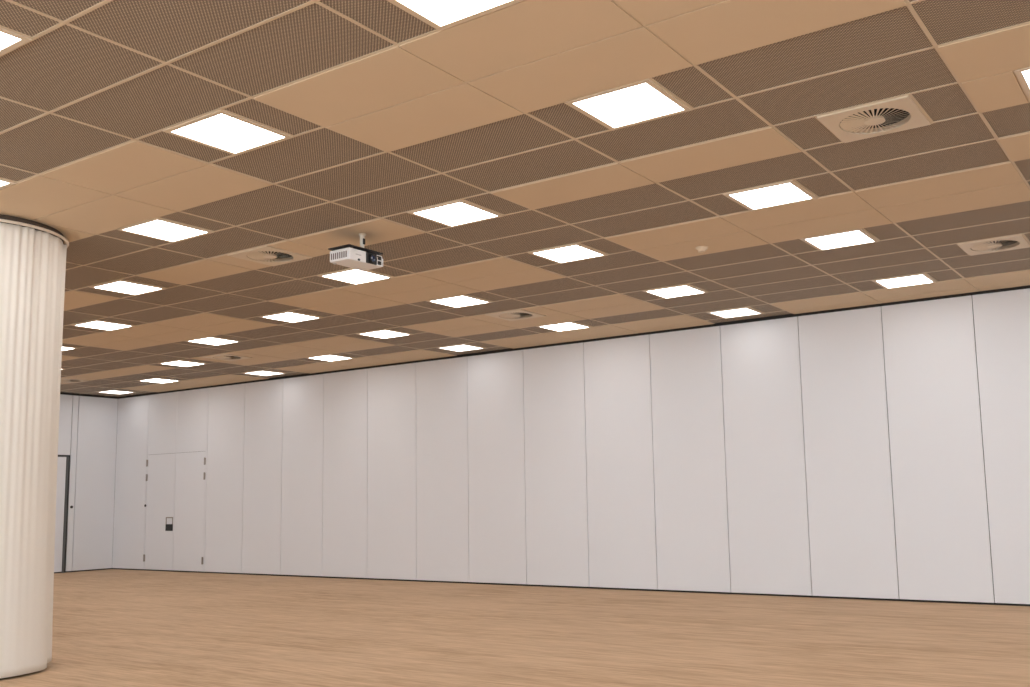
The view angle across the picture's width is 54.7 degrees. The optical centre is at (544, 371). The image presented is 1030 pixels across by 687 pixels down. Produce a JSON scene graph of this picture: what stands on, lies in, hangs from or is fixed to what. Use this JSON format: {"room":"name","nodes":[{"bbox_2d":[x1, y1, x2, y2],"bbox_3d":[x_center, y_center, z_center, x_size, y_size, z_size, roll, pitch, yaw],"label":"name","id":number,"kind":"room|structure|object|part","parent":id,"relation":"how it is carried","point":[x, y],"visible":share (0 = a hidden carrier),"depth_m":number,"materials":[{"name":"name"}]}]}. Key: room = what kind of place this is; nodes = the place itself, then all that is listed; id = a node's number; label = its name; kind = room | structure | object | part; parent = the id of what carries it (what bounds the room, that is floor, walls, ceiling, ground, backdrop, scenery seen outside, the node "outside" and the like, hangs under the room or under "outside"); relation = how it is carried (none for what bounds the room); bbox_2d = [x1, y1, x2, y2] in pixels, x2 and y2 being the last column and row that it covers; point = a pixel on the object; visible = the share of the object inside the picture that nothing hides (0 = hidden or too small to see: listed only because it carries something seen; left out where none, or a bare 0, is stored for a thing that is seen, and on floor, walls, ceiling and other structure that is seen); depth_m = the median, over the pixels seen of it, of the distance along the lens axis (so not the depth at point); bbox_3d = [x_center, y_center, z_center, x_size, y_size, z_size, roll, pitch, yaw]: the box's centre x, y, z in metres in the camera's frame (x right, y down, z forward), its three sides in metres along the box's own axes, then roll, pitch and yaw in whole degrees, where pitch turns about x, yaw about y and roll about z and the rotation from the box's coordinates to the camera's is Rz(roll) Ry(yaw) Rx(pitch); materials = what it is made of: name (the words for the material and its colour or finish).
{"room":"conference hall","nodes":[
{"label":"conference hall","id":0,"kind":"room"},
{"bbox_2d":[54,394,117,572],"bbox_3d":[-15.163,1.574,14.460,0.216,3.834,19.386,-6,-9,34],"label":"wall","id":1,"kind":"structure","parent":0,"point":[87,435],"depth_m":21.84,"materials":[{"name":"white paint"}]},
{"bbox_2d":[54,456,68,572],"bbox_3d":[-10.898,2.942,20.435,0.042,2.475,2.257,-6,-9,34],"label":"door","id":2,"kind":"structure","parent":1,"relation":"in","point":[63,461],"depth_m":21.27,"materials":[{"name":"laminate"}]},
{"bbox_3d":[-10.606,1.101,21.166,0.030,1.300,1.131,-6,-9,34],"label":"wall panel","id":3,"kind":"part","parent":1,"relation":"part of","materials":[{"name":"paint"}]},
{"bbox_2d":[60,393,117,398],"bbox_3d":[-15.068,-0.310,14.720,0.010,0.034,19.164,-6,-9,34],"label":"trim","id":4,"kind":"structure","parent":1,"relation":"attached to","point":[60,393],"depth_m":22.01,"materials":[{"name":"black metal"}]},
{"bbox_2d":[0,0,1029,396],"bbox_3d":[-3.662,-1.718,7.067,28.020,0.400,19.564,-6,-9,34],"label":"ceiling","id":5,"kind":"structure","parent":0,"point":[389,114],"depth_m":7.41,"materials":[{"name":"brown wood"}]},
{"bbox_2d":[0,178,16,188],"bbox_3d":[-4.443,-1.467,7.529,0.592,0.052,0.592,-6,-9,34],"label":"ceiling light","id":6,"kind":"object","parent":5,"relation":"attached to","point":[4,183],"visible":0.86,"depth_m":7.60,"materials":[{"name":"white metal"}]},
{"bbox_2d":[0,27,31,55],"bbox_3d":[-3.134,-1.788,5.208,0.592,0.052,0.592,-6,-9,34],"label":"ceiling light","id":7,"kind":"object","parent":5,"relation":"attached to","point":[9,40],"visible":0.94,"depth_m":5.29,"materials":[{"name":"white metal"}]},
{"bbox_2d":[0,32,20,49],"bbox_3d":[-3.134,-1.770,5.206,0.522,0.011,0.522,-6,-9,34],"label":"diffuser","id":8,"kind":"object","parent":7,"relation":"attached to","point":[8,41],"depth_m":5.29,"materials":[{"name":"white plastic"}]},
{"bbox_2d":[0,214,68,247],"bbox_3d":[-4.987,-1.225,8.874,1.356,0.072,1.356,-6,-9,34],"label":"rail","id":9,"kind":"object","parent":5,"relation":"attached to","point":[7,219],"visible":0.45,"depth_m":8.59,"materials":[{"name":"beige metal"}]},
{"bbox_2d":[0,222,66,678],"bbox_3d":[-4.957,0.668,8.628,1.359,3.741,1.357,-6,-9,34],"label":"curtain","id":10,"kind":"object","parent":9,"relation":"hanging from","point":[32,261],"visible":1,"depth_m":8.40,"materials":[{"name":"beige fabric"}]},
{"bbox_2d":[62,346,77,350],"bbox_3d":[-7.693,-0.393,15.476,0.592,0.052,0.592,-6,-9,34],"label":"ceiling light","id":11,"kind":"object","parent":5,"relation":"attached to","point":[64,348],"visible":0.23,"depth_m":15.54,"materials":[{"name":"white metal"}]},
{"bbox_2d":[61,378,89,382],"bbox_3d":[-9.319,0.059,19.461,0.584,0.236,0.584,-6,-9,34],"label":"ceiling vent","id":12,"kind":"object","parent":5,"relation":"in","point":[65,380],"visible":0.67,"depth_m":19.45,"materials":[{"name":"beige"}]},
{"bbox_2d":[71,320,134,330],"bbox_3d":[-6.047,-0.657,13.648,0.592,0.052,0.592,-6,-9,34],"label":"ceiling light","id":13,"kind":"object","parent":5,"relation":"attached to","point":[95,324],"visible":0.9,"depth_m":13.63,"materials":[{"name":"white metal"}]},
{"bbox_2d":[76,321,129,329],"bbox_3d":[-6.046,-0.639,13.646,0.522,0.011,0.522,-6,-9,34],"label":"diffuser","id":14,"kind":"object","parent":13,"relation":"attached to","point":[102,325],"depth_m":13.63,"materials":[{"name":"white plastic"}]},
{"bbox_2d":[97,390,135,393],"bbox_3d":[-9.297,0.418,21.596,0.592,0.052,0.592,-6,-9,34],"label":"ceiling light","id":15,"kind":"object","parent":5,"relation":"attached to","point":[107,391],"visible":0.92,"depth_m":21.59,"materials":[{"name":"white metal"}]},
{"bbox_2d":[101,391,131,393],"bbox_3d":[-9.296,0.435,21.593,0.522,0.011,0.522,-6,-9,34],"label":"diffuser","id":16,"kind":"object","parent":15,"relation":"attached to","point":[110,392],"depth_m":21.62,"materials":[{"name":"white plastic"}]},
{"bbox_2d":[89,280,166,295],"bbox_3d":[-4.738,-0.977,11.328,0.592,0.052,0.592,-6,-9,34],"label":"ceiling light","id":17,"kind":"object","parent":5,"relation":"attached to","point":[119,286],"visible":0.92,"depth_m":11.31,"materials":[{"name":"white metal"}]},
{"bbox_2d":[137,378,179,382],"bbox_3d":[-7.651,0.154,19.768,0.592,0.052,0.592,-6,-9,34],"label":"ceiling light","id":18,"kind":"object","parent":5,"relation":"attached to","point":[154,380],"visible":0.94,"depth_m":19.73,"materials":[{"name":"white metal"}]},
{"bbox_2d":[143,379,173,382],"bbox_3d":[-7.651,0.171,19.766,0.522,0.011,0.522,-6,-9,34],"label":"diffuser","id":19,"kind":"object","parent":18,"relation":"attached to","point":[145,380],"depth_m":19.74,"materials":[{"name":"white plastic"}]},
{"bbox_2d":[116,218,213,242],"bbox_3d":[-3.430,-1.298,9.007,0.592,0.052,0.592,-6,-9,34],"label":"ceiling light","id":20,"kind":"object","parent":5,"relation":"attached to","point":[156,228],"visible":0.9,"depth_m":8.99,"materials":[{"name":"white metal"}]},
{"bbox_2d":[157,360,206,366],"bbox_3d":[-6.342,-0.167,17.447,0.592,0.052,0.592,-6,-9,34],"label":"ceiling light","id":21,"kind":"object","parent":5,"relation":"attached to","point":[181,363],"visible":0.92,"depth_m":17.43,"materials":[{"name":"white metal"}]},
{"bbox_2d":[162,361,200,365],"bbox_3d":[-6.342,-0.149,17.445,0.522,0.011,0.522,-6,-9,34],"label":"diffuser","id":22,"kind":"object","parent":21,"relation":"attached to","point":[175,363],"depth_m":17.42,"materials":[{"name":"white plastic"}]},
{"bbox_2d":[186,337,241,345],"bbox_3d":[-5.034,-0.487,15.127,0.592,0.052,0.592,-6,-9,34],"label":"ceiling light","id":23,"kind":"object","parent":5,"relation":"attached to","point":[215,341],"visible":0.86,"depth_m":15.12,"materials":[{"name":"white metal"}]},
{"bbox_2d":[191,338,235,344],"bbox_3d":[-5.034,-0.470,15.124,0.522,0.011,0.522,-6,-9,34],"label":"diffuser","id":24,"kind":"object","parent":23,"relation":"attached to","point":[210,341],"depth_m":15.12,"materials":[{"name":"white plastic"}]},
{"bbox_2d":[202,353,252,360],"bbox_3d":[-5.352,-0.356,16.791,0.584,0.236,0.584,-6,-9,34],"label":"ceiling vent","id":25,"kind":"object","parent":5,"relation":"in","point":[228,357],"visible":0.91,"depth_m":16.76,"materials":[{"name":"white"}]},
{"bbox_2d":[163,110,292,155],"bbox_3d":[-2.122,-1.618,6.686,0.592,0.052,0.592,-6,-9,34],"label":"ceiling light","id":26,"kind":"object","parent":5,"relation":"attached to","point":[221,130],"visible":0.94,"depth_m":6.66,"materials":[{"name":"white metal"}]},
{"bbox_2d":[243,370,286,375],"bbox_3d":[-5.330,0.003,18.925,0.592,0.052,0.592,-6,-9,34],"label":"ceiling light","id":27,"kind":"object","parent":5,"relation":"attached to","point":[261,372],"visible":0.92,"depth_m":18.92,"materials":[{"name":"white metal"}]},
{"bbox_2d":[227,245,311,265],"bbox_3d":[-2.756,-1.270,10.003,0.584,0.236,0.584,-6,-9,34],"label":"ceiling vent","id":28,"kind":"object","parent":5,"relation":"in","point":[267,255],"visible":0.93,"depth_m":9.99,"materials":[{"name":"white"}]},
{"bbox_2d":[259,311,322,322],"bbox_3d":[-3.388,-0.751,13.299,0.592,0.052,0.592,-6,-9,34],"label":"ceiling light","id":29,"kind":"object","parent":5,"relation":"attached to","point":[291,317],"visible":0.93,"depth_m":13.28,"materials":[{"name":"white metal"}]},
{"bbox_2d":[265,313,315,321],"bbox_3d":[-3.388,-0.734,13.296,0.522,0.011,0.522,-6,-9,34],"label":"diffuser","id":30,"kind":"object","parent":29,"relation":"attached to","point":[285,317],"depth_m":13.29,"materials":[{"name":"white plastic"}]},
{"bbox_2d":[307,354,354,361],"bbox_3d":[-3.684,-0.261,17.098,0.592,0.052,0.592,-6,-9,34],"label":"ceiling light","id":31,"kind":"object","parent":5,"relation":"attached to","point":[329,357],"visible":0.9,"depth_m":17.09,"materials":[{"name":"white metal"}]},
{"bbox_2d":[312,355,349,360],"bbox_3d":[-3.683,-0.243,17.095,0.522,0.011,0.522,-6,-9,34],"label":"diffuser","id":32,"kind":"object","parent":31,"relation":"attached to","point":[324,357],"depth_m":17.10,"materials":[{"name":"white plastic"}]},
{"bbox_2d":[317,268,393,284],"bbox_3d":[-2.080,-1.071,10.978,0.592,0.052,0.592,-6,-9,34],"label":"ceiling light","id":33,"kind":"object","parent":5,"relation":"attached to","point":[351,276],"visible":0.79,"depth_m":10.97,"materials":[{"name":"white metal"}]},
{"bbox_2d":[324,270,387,283],"bbox_3d":[-2.079,-1.054,10.976,0.522,0.011,0.522,-6,-9,34],"label":"diffuser","id":34,"kind":"object","parent":33,"relation":"attached to","point":[346,276],"depth_m":10.97,"materials":[{"name":"white plastic"}]},
{"bbox_2d":[328,233,382,254],"bbox_3d":[-1.745,-1.187,9.212,0.272,0.182,0.445,-6,-9,34],"label":"mount","id":35,"kind":"object","parent":5,"relation":"attached to","point":[362,235],"visible":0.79,"depth_m":9.15,"materials":[{"name":"white metal"}]},
{"bbox_3d":[-1.743,-1.113,9.203,0.272,0.032,0.445,-6,-9,34],"label":"support plate","id":36,"kind":"part","parent":35,"relation":"part of","materials":[{"name":"black plastic"}]},
{"bbox_2d":[330,247,382,270],"bbox_3d":[-1.727,-1.038,9.188,0.282,0.120,0.436,-6,-9,34],"label":"projector","id":37,"kind":"object","parent":35,"relation":"attached to","point":[349,257],"visible":1,"depth_m":9.09,"materials":[{"name":"white plastic"}]},
{"bbox_2d":[331,251,346,259],"bbox_3d":[-1.865,-1.056,9.021,0.200,0.058,0.004,-6,-9,34],"label":"vent grille","id":38,"kind":"object","parent":37,"relation":"attached to","point":[335,255],"depth_m":9.02,"materials":[{"name":"grey plastic"}]},
{"bbox_2d":[357,329,412,338],"bbox_3d":[-2.375,-0.581,14.777,0.592,0.052,0.592,-6,-9,34],"label":"ceiling light","id":39,"kind":"object","parent":5,"relation":"attached to","point":[383,334],"visible":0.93,"depth_m":14.76,"materials":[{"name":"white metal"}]},
{"bbox_2d":[362,330,407,337],"bbox_3d":[-2.375,-0.564,14.775,0.522,0.011,0.522,-6,-9,34],"label":"diffuser","id":40,"kind":"object","parent":39,"relation":"attached to","point":[379,333],"depth_m":14.76,"materials":[{"name":"white plastic"}]},
{"bbox_2d":[387,0,523,30],"bbox_3d":[-0.476,-1.882,4.858,0.592,0.052,0.592,-6,-9,34],"label":"ceiling light","id":41,"kind":"object","parent":5,"relation":"attached to","point":[440,14],"visible":1,"depth_m":5.04,"materials":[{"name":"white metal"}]},
{"bbox_2d":[397,0,510,25],"bbox_3d":[-0.475,-1.865,4.856,0.522,0.011,0.522,-6,-9,34],"label":"diffuser","id":42,"kind":"object","parent":41,"relation":"attached to","point":[435,12],"depth_m":5.03,"materials":[{"name":"white plastic"}]},
{"bbox_2d":[407,200,503,227],"bbox_3d":[-0.771,-1.392,8.657,0.592,0.052,0.592,-6,-9,34],"label":"ceiling light","id":43,"kind":"object","parent":5,"relation":"attached to","point":[459,212],"visible":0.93,"depth_m":8.64,"materials":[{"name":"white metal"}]},
{"bbox_2d":[427,295,492,307],"bbox_3d":[-1.067,-0.902,12.456,0.592,0.052,0.592,-6,-9,34],"label":"ceiling light","id":44,"kind":"object","parent":5,"relation":"attached to","point":[459,301],"visible":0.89,"depth_m":12.45,"materials":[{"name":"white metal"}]},
{"bbox_2d":[436,344,486,351],"bbox_3d":[-1.363,-0.412,16.255,0.592,0.052,0.592,-6,-9,34],"label":"ceiling light","id":45,"kind":"object","parent":5,"relation":"attached to","point":[461,347],"visible":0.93,"depth_m":16.23,"materials":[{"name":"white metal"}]},
{"bbox_2d":[442,345,482,350],"bbox_3d":[-1.362,-0.394,16.253,0.522,0.011,0.522,-6,-9,34],"label":"diffuser","id":46,"kind":"object","parent":45,"relation":"attached to","point":[453,347],"depth_m":16.25,"materials":[{"name":"white plastic"}]},
{"bbox_2d":[485,309,545,320],"bbox_3d":[-0.393,-0.874,13.453,0.584,0.236,0.584,-6,-9,34],"label":"ceiling vent","id":47,"kind":"object","parent":5,"relation":"in","point":[513,315],"visible":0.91,"depth_m":13.43,"materials":[{"name":"beige metal"}]},
{"bbox_2d":[536,322,591,331],"bbox_3d":[0.283,-0.675,14.428,0.592,0.052,0.592,-6,-9,34],"label":"ceiling light","id":48,"kind":"object","parent":5,"relation":"attached to","point":[559,327],"visible":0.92,"depth_m":14.41,"materials":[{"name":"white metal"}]},
{"bbox_2d":[541,323,586,330],"bbox_3d":[0.284,-0.658,14.425,0.522,0.011,0.522,-6,-9,34],"label":"diffuser","id":49,"kind":"object","parent":48,"relation":"attached to","point":[559,326],"depth_m":14.41,"materials":[{"name":"white plastic"}]},
{"bbox_2d":[528,243,607,263],"bbox_3d":[0.241,-1.222,10.136,0.592,0.052,0.592,-6,-9,34],"label":"ceiling light","id":50,"kind":"object","parent":5,"relation":"attached to","point":[572,252],"visible":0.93,"depth_m":10.12,"materials":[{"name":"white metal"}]},
{"bbox_2d":[565,79,691,130],"bbox_3d":[0.537,-1.712,6.337,0.592,0.052,0.592,-6,-9,34],"label":"ceiling light","id":51,"kind":"object","parent":5,"relation":"attached to","point":[642,101],"visible":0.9,"depth_m":6.31,"materials":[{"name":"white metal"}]},
{"bbox_2d":[643,284,707,298],"bbox_3d":[1.592,-0.996,12.107,0.592,0.052,0.592,-6,-9,34],"label":"ceiling light","id":52,"kind":"object","parent":5,"relation":"attached to","point":[680,290],"visible":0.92,"depth_m":12.09,"materials":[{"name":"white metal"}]},
{"bbox_2d":[696,246,707,252],"bbox_3d":[1.572,-1.223,9.955,0.124,0.045,0.124,-6,-9,34],"label":"smoke detector","id":53,"kind":"object","parent":5,"relation":"attached to","point":[701,249],"visible":1,"depth_m":9.92,"materials":[{"name":"white plastic"}]},
{"bbox_2d":[706,307,764,318],"bbox_3d":[2.605,-0.826,13.585,0.592,0.052,0.592,-6,-9,34],"label":"ceiling light","id":54,"kind":"object","parent":5,"relation":"attached to","point":[744,311],"visible":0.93,"depth_m":13.56,"materials":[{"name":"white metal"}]},
{"bbox_2d":[712,308,760,317],"bbox_3d":[2.605,-0.809,13.583,0.522,0.011,0.522,-6,-9,34],"label":"diffuser","id":55,"kind":"object","parent":54,"relation":"attached to","point":[736,312],"depth_m":13.57,"materials":[{"name":"white plastic"}]},
{"bbox_2d":[723,180,817,210],"bbox_3d":[1.887,-1.486,8.308,0.592,0.052,0.592,-6,-9,34],"label":"ceiling light","id":56,"kind":"object","parent":5,"relation":"attached to","point":[787,192],"visible":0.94,"depth_m":8.29,"materials":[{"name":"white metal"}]},
{"bbox_2d":[800,229,878,250],"bbox_3d":[2.900,-1.316,9.786,0.592,0.052,0.592,-6,-9,34],"label":"ceiling light","id":57,"kind":"object","parent":5,"relation":"attached to","point":[858,236],"visible":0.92,"depth_m":9.77,"materials":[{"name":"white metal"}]},
{"bbox_2d":[817,95,930,142],"bbox_3d":[2.203,-1.788,6.666,0.584,0.236,0.584,-6,-9,34],"label":"ceiling vent","id":58,"kind":"object","parent":5,"relation":"in","point":[898,114],"visible":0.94,"depth_m":6.68,"materials":[{"name":"white metal"}]},
{"bbox_2d":[872,273,936,288],"bbox_3d":[4.251,-1.090,11.757,0.592,0.052,0.592,-6,-9,34],"label":"ceiling light","id":59,"kind":"object","parent":5,"relation":"attached to","point":[917,279],"visible":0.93,"depth_m":11.74,"materials":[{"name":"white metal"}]},
{"bbox_2d":[877,275,931,287],"bbox_3d":[4.251,-1.073,11.755,0.522,0.011,0.522,-6,-9,34],"label":"diffuser","id":60,"kind":"object","parent":59,"relation":"attached to","point":[909,280],"depth_m":11.74,"materials":[{"name":"white plastic"}]},
{"bbox_2d":[958,234,1029,255],"bbox_3d":[4.566,-1.392,10.115,0.584,0.236,0.584,-6,-9,34],"label":"ceiling vent","id":61,"kind":"object","parent":5,"relation":"in","point":[1013,242],"visible":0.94,"depth_m":10.11,"materials":[{"name":"beige metal"}]},
{"bbox_2d":[1014,67,1029,100],"bbox_3d":[3.196,-1.806,5.987,0.592,0.052,0.592,-6,-9,34],"label":"ceiling light","id":62,"kind":"object","parent":5,"relation":"attached to","point":[1023,75],"visible":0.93,"depth_m":6.01,"materials":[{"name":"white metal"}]},
{"bbox_2d":[1022,70,1029,86],"bbox_3d":[3.196,-1.789,5.985,0.522,0.011,0.522,-6,-9,34],"label":"diffuser","id":63,"kind":"object","parent":62,"relation":"attached to","point":[1025,73],"depth_m":6.02,"materials":[{"name":"white plastic"}]},
{"bbox_2d":[0,569,1029,686],"bbox_3d":[-3.587,2.332,6.551,28.020,0.100,19.564,-6,-9,34],"label":"floor","id":64,"kind":"structure","parent":0,"point":[111,627],"depth_m":9.94,"materials":[{"name":"brown wood"}]},
{"bbox_2d":[112,288,1029,605],"bbox_3d":[1.824,1.294,14.751,28.020,3.834,0.202,-6,-9,34],"label":"wall","id":65,"kind":"structure","parent":0,"point":[881,452],"depth_m":14.78,"materials":[{"name":"white paint"}]},
{"bbox_3d":[-9.162,2.433,22.044,1.141,3.774,0.030,-6,-9,34],"label":"wall panel","id":66,"kind":"part","parent":65,"relation":"part of","materials":[{"name":"paint"}]},
{"bbox_3d":[-8.271,1.118,21.585,0.991,1.313,0.030,-6,-9,34],"label":"wall panel","id":67,"kind":"part","parent":65,"relation":"part of","materials":[{"name":"laminate"}]},
{"bbox_2d":[143,451,205,571],"bbox_3d":[-7.844,2.949,21.066,2.053,2.455,0.056,-6,-9,34],"label":"door","id":68,"kind":"structure","parent":65,"relation":"in","point":[174,528],"depth_m":21.04,"materials":[{"name":"laminate"}]},
{"bbox_3d":[-7.956,3.296,21.095,0.240,0.140,0.011,-6,-9,34],"label":"lock plate","id":69,"kind":"part","parent":68,"relation":"part of","materials":[{"name":"black plastic"}]},
{"bbox_3d":[-7.450,1.032,21.031,0.992,1.313,0.030,-6,-9,34],"label":"wall panel","id":70,"kind":"part","parent":65,"relation":"part of","materials":[{"name":"paint"}]},
{"bbox_3d":[-6.496,2.155,20.249,1.142,3.774,0.030,-6,-9,34],"label":"wall panel","id":71,"kind":"part","parent":65,"relation":"part of","materials":[{"name":"paint"}]},
{"bbox_3d":[-5.554,2.056,19.615,1.120,3.774,0.030,-6,-9,34],"label":"wall panel","id":72,"kind":"part","parent":65,"relation":"part of","materials":[{"name":"laminate"}]},
{"bbox_3d":[-4.617,1.958,18.985,1.128,3.774,0.030,-6,-9,34],"label":"wall panel","id":73,"kind":"part","parent":65,"relation":"part of","materials":[{"name":"laminate"}]},
{"bbox_3d":[-3.674,1.860,18.350,1.136,3.774,0.030,-6,-9,34],"label":"wall panel","id":74,"kind":"part","parent":65,"relation":"part of","materials":[{"name":"laminate"}]},
{"bbox_3d":[-2.718,1.760,17.706,1.160,3.774,0.030,-6,-9,34],"label":"wall panel","id":75,"kind":"part","parent":65,"relation":"part of","materials":[{"name":"laminate"}]},
{"bbox_3d":[-1.757,1.659,17.060,1.147,3.774,0.030,-6,-9,34],"label":"wall panel","id":76,"kind":"part","parent":65,"relation":"part of","materials":[{"name":"laminate"}]},
{"bbox_3d":[-0.796,1.559,16.413,1.159,3.774,0.030,-6,-9,34],"label":"wall panel","id":77,"kind":"part","parent":65,"relation":"part of","materials":[{"name":"laminate"}]},
{"bbox_3d":[0.169,1.458,15.763,1.159,3.774,0.030,-6,-9,34],"label":"wall panel","id":78,"kind":"part","parent":65,"relation":"part of","materials":[{"name":"laminate"}]},
{"bbox_2d":[118,285,1029,398],"bbox_3d":[1.735,-0.599,14.913,27.620,0.034,0.032,-6,-9,34],"label":"trim","id":79,"kind":"structure","parent":65,"relation":"attached to","point":[1028,286],"depth_m":15.08,"materials":[{"name":"black metal"}]},
{"bbox_3d":[1.136,1.357,15.113,1.162,3.774,0.030,-6,-9,34],"label":"wall panel","id":80,"kind":"part","parent":65,"relation":"part of","materials":[{"name":"laminate"}]},
{"bbox_3d":[2.096,1.257,14.466,1.143,3.774,0.030,-6,-9,34],"label":"wall panel","id":81,"kind":"part","parent":65,"relation":"part of","materials":[{"name":"laminate"}]},
{"bbox_3d":[3.051,1.157,13.824,1.150,3.774,0.030,-6,-9,34],"label":"wall panel","id":82,"kind":"part","parent":65,"relation":"part of","materials":[{"name":"laminate"}]},
{"bbox_3d":[3.998,1.058,13.186,1.123,3.774,0.030,-6,-9,34],"label":"wall panel","id":83,"kind":"part","parent":65,"relation":"part of","materials":[{"name":"laminate"}]},
{"bbox_3d":[4.929,0.961,12.559,1.113,3.774,0.030,-6,-9,34],"label":"wall panel","id":84,"kind":"part","parent":65,"relation":"part of","materials":[{"name":"laminate"}]},
{"bbox_3d":[5.878,0.861,11.921,1.166,3.774,0.030,-6,-9,34],"label":"wall panel","id":85,"kind":"part","parent":65,"relation":"part of","materials":[{"name":"laminate"}]}
]}

